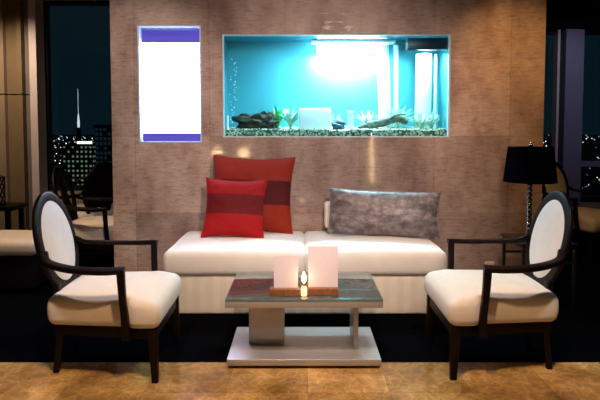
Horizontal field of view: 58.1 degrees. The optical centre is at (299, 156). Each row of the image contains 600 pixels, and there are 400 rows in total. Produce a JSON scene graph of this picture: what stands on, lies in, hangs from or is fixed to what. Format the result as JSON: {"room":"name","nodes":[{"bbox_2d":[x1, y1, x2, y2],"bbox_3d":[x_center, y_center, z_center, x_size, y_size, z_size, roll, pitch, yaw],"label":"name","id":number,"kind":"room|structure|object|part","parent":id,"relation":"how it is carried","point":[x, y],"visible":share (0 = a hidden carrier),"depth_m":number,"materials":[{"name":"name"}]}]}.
{"room":"hotel lounge","nodes":[
{"label":"hotel lounge","id":0,"kind":"room"},
{"bbox_2d":[0,362,599,399],"bbox_3d":[0.200,1.293,2.071,9.600,0.100,10.400,0,3,0],"label":"floor","id":1,"kind":"structure","parent":0,"point":[18,380],"depth_m":2.89,"materials":[{"name":"tile"}]},
{"bbox_2d":[0,235,599,361],"bbox_3d":[0.200,1.084,5.089,9.600,0.003,3.950,0,3,0],"label":"rug","id":2,"kind":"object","parent":1,"relation":"on","point":[27,334],"depth_m":3.48,"materials":[{"name":"black carpet"}]},
{"bbox_2d":[0,202,28,229],"bbox_3d":[-3.915,0.790,6.350,1.270,0.450,0.400,0,3,0],"label":"console table","id":3,"kind":"object","parent":2,"relation":"on","point":[10,206],"visible":0.65,"depth_m":6.31,"materials":[{"name":"brown wood"}]},
{"bbox_2d":[0,175,5,204],"bbox_3d":[-3.560,0.376,6.308,0.220,0.380,0.220,0,3,0],"label":"lantern","id":4,"kind":"object","parent":3,"relation":"on","point":[2,202],"visible":1,"depth_m":6.31,"materials":[{"name":"black metal"}]},
{"bbox_3d":[-3.350,0.823,6.202,0.050,0.400,0.050,0,3,0],"label":"leg","id":5,"kind":"part","parent":3,"relation":"part of","materials":[{"name":"brown wood"}]},
{"bbox_3d":[-3.350,0.807,6.501,0.050,0.400,0.050,0,3,0],"label":"leg","id":6,"kind":"part","parent":3,"relation":"part of","materials":[{"name":"brown wood"}]},
{"bbox_2d":[0,230,47,287],"bbox_3d":[-3.260,0.856,4.596,2.240,0.423,0.490,0,3,0],"label":"banquette","id":7,"kind":"object","parent":2,"relation":"on","point":[20,266],"visible":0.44,"depth_m":4.40,"materials":[{"name":"fabric"}]},
{"bbox_2d":[0,230,36,255],"bbox_3d":[-3.260,0.725,4.589,2.240,0.160,0.490,0,3,0],"label":"seat cushion","id":8,"kind":"object","parent":7,"relation":"on","point":[12,242],"depth_m":4.37,"materials":[{"name":"beige fabric"}]},
{"bbox_2d":[51,166,113,255],"bbox_3d":[-1.959,0.584,5.185,0.732,0.991,0.743,0,3,-4],"label":"armchair","id":9,"kind":"object","parent":2,"relation":"on","point":[91,227],"visible":0.48,"depth_m":4.97,"materials":[{"name":"beige fabric"}]},
{"bbox_3d":[-2.245,0.371,5.154,0.151,0.563,0.474,0,3,-4],"label":"frame","id":10,"kind":"part","parent":9,"relation":"part of","materials":[{"name":"brown wood"}]},
{"bbox_3d":[-1.986,0.446,4.870,0.515,0.092,0.107,1,3,12],"label":"armrest","id":11,"kind":"part","parent":9,"relation":"part of","materials":[{"name":"brown wood"}]},
{"bbox_3d":[-1.905,0.684,5.194,0.624,0.200,0.622,0,3,-4],"label":"seat","id":12,"kind":"part","parent":9,"relation":"part of","materials":[{"name":"beige fabric"}]},
{"bbox_3d":[-2.028,0.414,5.478,0.515,0.092,0.107,-1,3,-20],"label":"armrest","id":13,"kind":"part","parent":9,"relation":"part of","materials":[{"name":"brown wood"}]},
{"bbox_3d":[-1.905,0.810,5.201,0.570,0.058,0.566,0,3,-4],"label":"seat frame","id":14,"kind":"part","parent":9,"relation":"part of","materials":[{"name":"brown wood"}]},
{"bbox_3d":[-1.752,0.664,4.882,0.049,0.369,0.079,0,3,-4],"label":"arm post","id":15,"kind":"part","parent":9,"relation":"part of","materials":[{"name":"brown wood"}]},
{"bbox_2d":[59,162,112,254],"bbox_3d":[-2.384,0.543,5.966,0.737,0.991,0.743,2,3,30],"label":"armchair","id":16,"kind":"object","parent":2,"relation":"on","point":[98,182],"visible":0.41,"depth_m":5.74,"materials":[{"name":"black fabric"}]},
{"bbox_3d":[-2.497,0.404,5.671,0.515,0.092,0.107,1,3,14],"label":"armrest","id":17,"kind":"part","parent":16,"relation":"part of","materials":[{"name":"brown wood"}]},
{"bbox_3d":[-2.433,0.641,5.999,0.624,0.200,0.622,2,3,30],"label":"seat","id":18,"kind":"part","parent":16,"relation":"part of","materials":[{"name":"beige fabric"}]},
{"bbox_3d":[-2.138,0.337,5.813,0.151,0.563,0.474,2,3,30],"label":"frame","id":19,"kind":"part","parent":16,"relation":"part of","materials":[{"name":"brown wood"}]},
{"bbox_3d":[-2.117,0.343,5.801,0.121,0.493,0.408,2,3,30],"label":"panel","id":20,"kind":"part","parent":16,"relation":"part of","materials":[{"name":"brown wood"}]},
{"bbox_2d":[32,191,181,383],"bbox_3d":[-1.107,0.696,3.110,0.737,0.991,0.743,0,3,-1],"label":"armchair","id":21,"kind":"object","parent":2,"relation":"on","point":[115,302],"visible":1,"depth_m":2.91,"materials":[{"name":"beige fabric"}]},
{"bbox_3d":[-1.392,0.483,3.094,0.151,0.563,0.474,0,3,-1],"label":"frame","id":22,"kind":"part","parent":21,"relation":"part of","materials":[{"name":"brown wood"}]},
{"bbox_3d":[-1.326,1.032,2.964,0.077,0.337,0.073,0,3,-1],"label":"leg","id":23,"kind":"part","parent":21,"relation":"part of","materials":[{"name":"brown wood"}]},
{"bbox_3d":[-1.331,1.015,3.282,0.077,0.337,0.073,0,3,-1],"label":"leg","id":24,"kind":"part","parent":21,"relation":"part of","materials":[{"name":"brown wood"}]},
{"bbox_3d":[-1.148,0.558,2.796,0.515,0.092,0.107,1,3,15],"label":"armrest","id":25,"kind":"part","parent":21,"relation":"part of","materials":[{"name":"brown wood"}]},
{"bbox_3d":[-1.051,0.796,3.116,0.624,0.200,0.622,0,3,-1],"label":"seat","id":26,"kind":"part","parent":21,"relation":"part of","materials":[{"name":"beige fabric"}]},
{"bbox_3d":[-1.051,0.923,3.123,0.570,0.058,0.566,0,3,-1],"label":"seat frame","id":27,"kind":"part","parent":21,"relation":"part of","materials":[{"name":"brown wood"}]},
{"bbox_3d":[-1.159,0.526,3.406,0.515,0.092,0.107,-1,3,-17],"label":"armrest","id":28,"kind":"part","parent":21,"relation":"part of","materials":[{"name":"brown wood"}]},
{"bbox_3d":[-0.914,0.777,2.797,0.049,0.369,0.079,0,3,-1],"label":"arm post","id":29,"kind":"part","parent":21,"relation":"part of","materials":[{"name":"brown wood"}]},
{"bbox_3d":[-0.778,1.056,2.868,0.051,0.291,0.050,0,3,-1],"label":"leg","id":30,"kind":"part","parent":21,"relation":"part of","materials":[{"name":"brown wood"}]},
{"bbox_3d":[-0.925,0.744,3.437,0.049,0.369,0.079,0,3,-1],"label":"arm post","id":31,"kind":"part","parent":21,"relation":"part of","materials":[{"name":"brown wood"}]},
{"bbox_3d":[-0.787,1.028,3.399,0.051,0.291,0.050,0,3,-1],"label":"leg","id":32,"kind":"part","parent":21,"relation":"part of","materials":[{"name":"brown wood"}]},
{"bbox_2d":[225,272,382,365],"bbox_3d":[0.023,0.980,3.321,0.885,0.394,0.610,0,3,0],"label":"coffee table","id":33,"kind":"object","parent":2,"relation":"on","point":[266,341],"visible":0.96,"depth_m":3.18,"materials":[{"name":"metal"}]},
{"bbox_2d":[270,256,299,295],"bbox_3d":[-0.087,0.682,3.095,0.171,0.222,0.064,0,3,0],"label":"menu stand","id":34,"kind":"object","parent":33,"relation":"on","point":[285,267],"visible":1,"depth_m":3.10,"materials":[{"name":"paper"}]},
{"bbox_2d":[227,327,380,365],"bbox_3d":[0.023,1.144,3.274,0.868,0.037,0.500,0,3,0],"label":"shelf","id":35,"kind":"object","parent":33,"relation":"attached to","point":[301,346],"depth_m":3.16,"materials":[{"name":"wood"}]},
{"bbox_2d":[301,272,307,295],"bbox_3d":[0.022,0.724,3.064,0.042,0.142,0.042,0,3,0],"label":"candle holder","id":36,"kind":"object","parent":33,"relation":"on","point":[304,290],"visible":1,"depth_m":3.05,"materials":[{"name":"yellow glass"}]},
{"bbox_2d":[308,246,338,295],"bbox_3d":[0.134,0.657,3.104,0.173,0.273,0.064,0,3,0],"label":"menu stand","id":37,"kind":"object","parent":33,"relation":"on","point":[322,260],"visible":1,"depth_m":3.11,"materials":[{"name":"paper"}]},
{"bbox_3d":[0.329,0.981,3.291,0.028,0.287,0.250,0,3,0],"label":"panel","id":38,"kind":"part","parent":33,"relation":"part of","materials":[{"name":"metal"}]},
{"bbox_2d":[163,231,446,313],"bbox_3d":[0.036,0.879,4.259,2.040,0.488,0.815,0,3,0],"label":"bench sofa","id":39,"kind":"object","parent":2,"relation":"on","point":[207,267],"visible":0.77,"depth_m":3.89,"materials":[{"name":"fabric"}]},
{"bbox_2d":[163,231,304,274],"bbox_3d":[-0.471,0.738,4.252,1.026,0.206,0.815,0,3,0],"label":"seat cushion","id":40,"kind":"object","parent":39,"relation":"on","point":[192,254],"depth_m":3.86,"materials":[{"name":"white fabric"}]},
{"bbox_2d":[201,177,267,237],"bbox_3d":[-0.520,0.412,4.296,0.505,0.474,0.202,0,3,6],"label":"throw cushion","id":41,"kind":"object","parent":39,"relation":"on","point":[233,208],"visible":0.98,"depth_m":4.24,"materials":[{"name":"fabric"}]},
{"bbox_2d":[213,155,295,233],"bbox_3d":[-0.395,0.318,4.503,0.702,0.656,0.218,0,3,6],"label":"throw cushion","id":42,"kind":"object","parent":39,"relation":"on","point":[278,172],"visible":0.66,"depth_m":4.46,"materials":[{"name":"red fabric"}]},
{"bbox_2d":[324,201,329,228],"bbox_3d":[0.578,0.490,4.527,0.745,0.223,0.153,0,3,0],"label":"cushion","id":43,"kind":"object","parent":39,"relation":"on","point":[327,203],"visible":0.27,"depth_m":4.47,"materials":[{"name":"white fabric"}]},
{"bbox_2d":[304,231,446,274],"bbox_3d":[0.543,0.738,4.252,1.026,0.206,0.815,0,3,0],"label":"seat cushion","id":44,"kind":"object","parent":39,"relation":"on","point":[373,254],"depth_m":3.86,"materials":[{"name":"white fabric"}]},
{"bbox_2d":[327,188,440,238],"bbox_3d":[0.665,0.453,4.298,0.898,0.382,0.170,0,3,6],"label":"lumbar cushion","id":45,"kind":"object","parent":39,"relation":"on","point":[364,212],"visible":1,"depth_m":4.24,"materials":[{"name":"grey fabric"}]},
{"bbox_2d":[424,191,573,379],"bbox_3d":[1.157,0.694,3.151,0.737,0.991,0.743,0,3,0],"label":"armchair","id":46,"kind":"object","parent":2,"relation":"on","point":[494,299],"visible":1,"depth_m":2.95,"materials":[{"name":"beige fabric"}]},
{"bbox_3d":[0.833,1.026,3.434,0.051,0.291,0.050,0,3,0],"label":"leg","id":47,"kind":"part","parent":46,"relation":"part of","materials":[{"name":"brown wood"}]},
{"bbox_3d":[0.970,0.742,3.474,0.049,0.369,0.079,0,3,0],"label":"arm post","id":48,"kind":"part","parent":46,"relation":"part of","materials":[{"name":"brown wood"}]},
{"bbox_3d":[0.833,1.054,2.903,0.051,0.291,0.050,0,3,0],"label":"leg","id":49,"kind":"part","parent":46,"relation":"part of","materials":[{"name":"brown wood"}]},
{"bbox_3d":[0.970,0.775,2.834,0.049,0.369,0.079,0,3,0],"label":"arm post","id":50,"kind":"part","parent":46,"relation":"part of","materials":[{"name":"brown wood"}]},
{"bbox_3d":[1.203,0.524,3.447,0.515,0.092,0.107,1,3,16],"label":"armrest","id":51,"kind":"part","parent":46,"relation":"part of","materials":[{"name":"brown wood"}]},
{"bbox_3d":[1.101,0.921,3.163,0.570,0.058,0.566,0,3,0],"label":"seat frame","id":52,"kind":"part","parent":46,"relation":"part of","materials":[{"name":"brown wood"}]},
{"bbox_3d":[1.101,0.794,3.156,0.624,0.200,0.622,0,3,0],"label":"seat","id":53,"kind":"part","parent":46,"relation":"part of","materials":[{"name":"beige fabric"}]},
{"bbox_3d":[1.203,0.556,2.838,0.515,0.092,0.107,-1,3,-16],"label":"armrest","id":54,"kind":"part","parent":46,"relation":"part of","materials":[{"name":"brown wood"}]},
{"bbox_3d":[1.378,1.013,3.327,0.077,0.337,0.073,0,3,0],"label":"leg","id":55,"kind":"part","parent":46,"relation":"part of","materials":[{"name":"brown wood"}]},
{"bbox_3d":[1.378,1.029,3.009,0.077,0.337,0.073,0,3,0],"label":"leg","id":56,"kind":"part","parent":46,"relation":"part of","materials":[{"name":"brown wood"}]},
{"bbox_3d":[1.442,0.480,3.139,0.151,0.563,0.474,0,3,0],"label":"frame","id":57,"kind":"part","parent":46,"relation":"part of","materials":[{"name":"brown wood"}]},
{"bbox_2d":[501,233,578,308],"bbox_3d":[1.850,0.882,4.212,0.420,0.490,0.420,0,3,0],"label":"side table","id":58,"kind":"object","parent":2,"relation":"on","point":[522,245],"visible":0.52,"depth_m":4.02,"materials":[{"name":"black wood"}]},
{"bbox_3d":[1.660,0.891,4.403,0.022,0.452,0.022,0,3,0],"label":"leg","id":59,"kind":"part","parent":58,"relation":"part of","materials":[{"name":"black wood"}]},
{"bbox_3d":[1.660,0.911,4.023,0.022,0.452,0.022,0,3,0],"label":"leg","id":60,"kind":"part","parent":58,"relation":"part of","materials":[{"name":"black wood"}]},
{"bbox_2d":[503,142,557,234],"bbox_3d":[1.752,0.267,4.120,0.386,0.748,0.386,0,3,0],"label":"table lamp","id":61,"kind":"object","parent":58,"relation":"on","point":[530,164],"visible":0.86,"depth_m":3.97,"materials":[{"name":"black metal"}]},
{"bbox_3d":[1.752,0.390,4.126,0.042,0.446,0.042,0,3,0],"label":"stem","id":62,"kind":"part","parent":61,"relation":"part of","materials":[{"name":"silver metal"}]},
{"bbox_3d":[1.752,0.061,4.109,0.386,0.265,0.386,0,3,0],"label":"lamp shade","id":63,"kind":"part","parent":61,"relation":"part of","materials":[{"name":"black fabric"}]},
{"bbox_3d":[1.850,0.723,4.204,0.400,0.139,0.400,0,3,0],"label":"frame","id":64,"kind":"part","parent":58,"relation":"part of","materials":[{"name":"black wood"}]},
{"bbox_3d":[2.040,0.911,4.023,0.022,0.452,0.022,0,3,0],"label":"leg","id":65,"kind":"part","parent":58,"relation":"part of","materials":[{"name":"black wood"}]},
{"bbox_2d":[542,162,599,262],"bbox_3d":[2.999,0.551,5.823,0.743,0.991,0.737,-2,3,-30],"label":"armchair","id":66,"kind":"object","parent":2,"relation":"on","point":[586,220],"visible":0.37,"depth_m":5.50,"materials":[{"name":"beige fabric"}]},
{"bbox_3d":[2.857,0.324,6.058,0.474,0.563,0.151,-2,3,-30],"label":"frame","id":67,"kind":"part","parent":66,"relation":"part of","materials":[{"name":"brown wood"}]},
{"bbox_3d":[2.712,0.402,5.702,0.107,0.092,0.515,-1,3,-14],"label":"armrest","id":68,"kind":"part","parent":66,"relation":"part of","materials":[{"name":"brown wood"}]},
{"bbox_3d":[2.816,0.632,5.503,0.079,0.369,0.049,-2,3,-30],"label":"arm post","id":69,"kind":"part","parent":66,"relation":"part of","materials":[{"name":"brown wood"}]},
{"bbox_3d":[3.241,0.386,6.007,0.515,0.092,0.107,3,4,44],"label":"armrest","id":70,"kind":"part","parent":66,"relation":"part of","materials":[{"name":"brown wood"}]},
{"bbox_3d":[3.027,0.653,5.779,0.622,0.200,0.624,-2,3,-30],"label":"seat","id":71,"kind":"part","parent":66,"relation":"part of","materials":[{"name":"beige fabric"}]},
{"bbox_3d":[3.027,0.780,5.786,0.566,0.058,0.570,-2,3,-30],"label":"seat frame","id":72,"kind":"part","parent":66,"relation":"part of","materials":[{"name":"brown wood"}]},
{"bbox_3d":[2.931,0.918,5.427,0.050,0.291,0.051,-2,3,-30],"label":"leg","id":73,"kind":"part","parent":66,"relation":"part of","materials":[{"name":"brown wood"}]},
{"bbox_2d":[42,0,599,208],"bbox_3d":[0.200,-0.546,7.081,9.600,3.050,0.200,0,3,0],"label":"wall","id":74,"kind":"structure","parent":0,"point":[596,205],"depth_m":7.04,"materials":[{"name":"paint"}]},
{"bbox_2d":[0,0,11,229],"bbox_3d":[-4.143,-0.531,6.882,0.875,3.040,0.200,0,3,0],"label":"trim","id":75,"kind":"structure","parent":74,"relation":"attached to","point":[4,135],"depth_m":6.79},
{"bbox_2d":[5,0,29,229],"bbox_3d":[-3.590,-0.531,6.882,0.220,3.040,0.200,0,3,0],"label":"trim","id":76,"kind":"structure","parent":74,"relation":"attached to","point":[14,9],"depth_m":6.82,"materials":[{"name":"brown wood"}]},
{"bbox_2d":[24,0,32,229],"bbox_3d":[-3.430,-0.533,6.922,0.090,3.040,0.120,0,3,0],"label":"trim","id":77,"kind":"structure","parent":74,"relation":"attached to","point":[25,1],"depth_m":6.86,"materials":[{"name":"brown wood"}]},
{"bbox_2d":[28,0,47,205],"bbox_3d":[-3.330,-0.495,6.873,0.090,2.970,0.220,0,3,0],"label":"trim","id":78,"kind":"structure","parent":74,"relation":"attached to","point":[35,7],"depth_m":6.79,"materials":[{"name":"paint"}]},
{"bbox_2d":[43,1,109,190],"bbox_3d":[-2.130,-0.774,7.039,2.460,2.450,0.100,0,3,0],"label":"window","id":79,"kind":"structure","parent":74,"relation":"in","point":[46,4],"depth_m":7.00,"materials":[{"name":"black glass"}]},
{"bbox_2d":[552,30,560,161],"bbox_3d":[3.300,-0.506,6.978,0.030,2.220,0.110,0,3,0],"label":"trim","id":80,"kind":"structure","parent":74,"relation":"attached to","point":[557,36],"depth_m":6.94,"materials":[{"name":"paint"}]},
{"bbox_2d":[542,29,599,201],"bbox_3d":[3.500,-0.520,7.053,2.800,2.240,0.100,0,3,0],"label":"window","id":81,"kind":"structure","parent":74,"relation":"in","point":[548,31],"depth_m":7.00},
{"bbox_2d":[546,0,599,28],"bbox_3d":[3.530,-1.841,6.853,2.900,0.420,0.120,0,3,0],"label":"trim","id":82,"kind":"structure","parent":74,"relation":"attached to","point":[560,14],"depth_m":6.79,"materials":[{"name":"paint"}]},
{"bbox_2d":[557,29,599,203],"bbox_3d":[4.095,-0.507,7.003,1.450,2.220,0.240,0,3,0],"label":"trim","id":83,"kind":"structure","parent":74,"relation":"attached to","point":[572,40],"depth_m":6.89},
{"bbox_2d":[110,0,545,271],"bbox_3d":[0.236,-0.438,5.019,3.687,3.050,0.830,0,3,0],"label":"wall","id":84,"kind":"structure","parent":0,"point":[497,76],"depth_m":4.62,"materials":[{"name":"stone"}]},
{"bbox_2d":[137,25,201,142],"bbox_3d":[-1.109,-0.616,4.660,0.539,0.996,0.128,0,3,0],"label":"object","id":85,"kind":"object","parent":84,"relation":"in","point":[169,56],"visible":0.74,"depth_m":4.68,"materials":[{"name":"white"}]},
{"bbox_3d":[-1.109,-0.592,4.693,0.508,0.778,0.015,0,3,0],"label":"lit panel","id":86,"kind":"part","parent":85,"relation":"part of","materials":[{"name":"white plastic"}]},
{"bbox_2d":[222,34,450,136],"bbox_3d":[0.311,-0.614,4.887,2.027,0.939,0.560,0,3,0],"label":"aquarium","id":87,"kind":"object","parent":84,"relation":"in","point":[342,73],"visible":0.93,"depth_m":5.14,"materials":[{"name":"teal glass"}]},
{"bbox_3d":[-0.696,-0.615,4.904,0.012,0.915,0.500,0,3,0],"label":"panel","id":88,"kind":"part","parent":87,"relation":"part of","materials":[{"name":"glass"}]},
{"bbox_3d":[0.311,-1.078,4.880,2.003,0.012,0.500,0,3,0],"label":"tank lid","id":89,"kind":"part","parent":87,"relation":"part of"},
{"bbox_2d":[311,40,395,53],"bbox_3d":[0.490,-1.014,5.014,0.780,0.120,0.120,0,3,0],"label":"lamp","id":90,"kind":"object","parent":87,"relation":"attached to","point":[323,46],"depth_m":4.97,"materials":[{"name":"white"}]},
{"bbox_3d":[1.319,-0.615,4.904,0.012,0.915,0.500,0,3,0],"label":"panel","id":91,"kind":"part","parent":87,"relation":"part of","materials":[{"name":"glass"}]},
{"bbox_3d":[0.311,-0.608,4.903,1.999,0.898,0.500,0,3,0],"label":"water","id":92,"kind":"object","parent":87,"relation":"in","visible":0},
{"bbox_2d":[232,111,279,128],"bbox_3d":[-0.404,-0.294,4.917,0.450,0.239,0.340,0,3,0],"label":"rock","id":93,"kind":"object","parent":92,"relation":"in","point":[263,120],"visible":0.81,"depth_m":4.81,"materials":[{"name":"grey stone"}]},
{"bbox_2d":[225,126,446,135],"bbox_3d":[0.311,-0.221,4.924,1.997,0.122,0.496,0,3,0],"label":"gravel","id":94,"kind":"object","parent":92,"relation":"in","point":[233,131],"visible":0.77,"depth_m":4.68,"materials":[{"name":"gravel"}]},
{"bbox_2d":[266,106,288,127],"bbox_3d":[-0.185,-0.361,4.940,0.299,0.219,0.145,-1,3,-21],"label":"plant","id":95,"kind":"object","parent":94,"relation":"on","point":[278,116],"visible":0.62,"depth_m":4.93,"materials":[{"name":"green plant"}]},
{"bbox_2d":[280,106,298,128],"bbox_3d":[-0.093,-0.353,4.834,0.222,0.229,0.111,0,3,0],"label":"plant","id":96,"kind":"object","parent":94,"relation":"on","point":[290,120],"visible":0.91,"depth_m":4.82,"materials":[{"name":"green plant"}]},
{"bbox_2d":[299,108,330,129],"bbox_3d":[0.133,-0.329,4.835,0.285,0.200,0.148,0,3,0],"label":"block","id":97,"kind":"object","parent":94,"relation":"on","point":[313,118],"visible":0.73,"depth_m":4.76,"materials":[{"name":"white plastic"}]},
{"bbox_2d":[331,114,340,121],"bbox_3d":[0.327,-0.326,4.971,0.135,0.151,0.118,1,3,23],"label":"plant","id":98,"kind":"object","parent":94,"relation":"on","point":[337,116],"visible":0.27,"depth_m":4.95,"materials":[{"name":"green plant"}]},
{"bbox_2d":[331,119,345,129],"bbox_3d":[0.347,-0.280,4.848,0.137,0.103,0.143,0,3,0],"label":"rock","id":99,"kind":"object","parent":94,"relation":"on","point":[337,124],"visible":0.94,"depth_m":4.81,"materials":[{"name":"stone"}]},
{"bbox_2d":[347,111,354,128],"bbox_3d":[0.450,-0.311,4.790,0.064,0.180,0.070,0,3,0],"label":"post","id":100,"kind":"object","parent":94,"relation":"on","point":[350,113],"visible":0.76,"depth_m":4.76,"materials":[{"name":"white plastic"}]},
{"bbox_2d":[354,109,384,122],"bbox_3d":[0.629,-0.349,4.943,0.379,0.193,0.227,0,3,0],"label":"plant","id":101,"kind":"object","parent":94,"relation":"on","point":[364,119],"visible":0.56,"depth_m":4.92,"materials":[{"name":"green plant"}]},
{"bbox_2d":[357,114,407,128],"bbox_3d":[0.741,-0.304,4.811,0.454,0.146,0.131,0,3,0],"label":"driftwood","id":102,"kind":"object","parent":94,"relation":"on","point":[388,120],"visible":0.9,"depth_m":4.80,"materials":[{"name":"grey wood"}]},
{"bbox_2d":[386,103,414,127],"bbox_3d":[0.893,-0.369,4.942,0.424,0.233,0.231,0,3,0],"label":"plant","id":103,"kind":"object","parent":94,"relation":"on","point":[393,112],"visible":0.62,"depth_m":4.92,"materials":[{"name":"green plant"}]},
{"bbox_2d":[405,113,436,129],"bbox_3d":[1.078,-0.313,4.783,0.325,0.166,0.188,0,3,0],"label":"plant","id":104,"kind":"object","parent":94,"relation":"on","point":[420,121],"visible":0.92,"depth_m":4.76,"materials":[{"name":"green plant"}]},
{"bbox_2d":[422,110,439,127],"bbox_3d":[1.187,-0.341,4.872,0.227,0.195,0.141,0,3,0],"label":"plant","id":105,"kind":"object","parent":94,"relation":"on","point":[433,112],"visible":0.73,"depth_m":4.85,"materials":[{"name":"green plant"}]},
{"bbox_2d":[484,261,493,264],"bbox_3d":[1.637,0.950,4.669,0.084,0.084,0.014,0,3,0],"label":"power outlet","id":106,"kind":"object","parent":84,"relation":"attached to","point":[485,262],"visible":0.4,"depth_m":4.66,"materials":[{"name":"white plastic"}]},
{"label":"outside","id":107,"kind":"structure","parent":0,"visible":0},
{"bbox_2d":[53,135,599,195],"bbox_3d":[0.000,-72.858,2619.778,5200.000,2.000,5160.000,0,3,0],"label":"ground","id":108,"kind":"structure","parent":107,"point":[590,151],"depth_m":1399.48,"materials":[{"name":"black"}]},
{"bbox_2d":[62,141,95,184],"bbox_3d":[-84.000,23.163,211.502,11.600,58.300,12.600,0,3,0],"label":"office building","id":109,"kind":"structure","parent":108,"relation":"on","point":[79,158],"depth_m":204.39,"materials":[{"name":"grey"}]},
{"bbox_2d":[76,112,81,142],"bbox_3d":[-262.000,-25.156,639.560,12.000,110.000,12.000,0,3,0],"label":"tower","id":110,"kind":"structure","parent":108,"relation":"on","point":[78,130],"depth_m":637.76,"materials":[{"name":"white metal"}]},
{"bbox_2d":[93,125,112,164],"bbox_3d":[-41.900,24.453,131.460,11.600,64.100,10.600,0,3,0],"label":"office building","id":111,"kind":"structure","parent":108,"relation":"on","point":[103,133],"depth_m":125.00,"materials":[{"name":"blue"}]}
]}

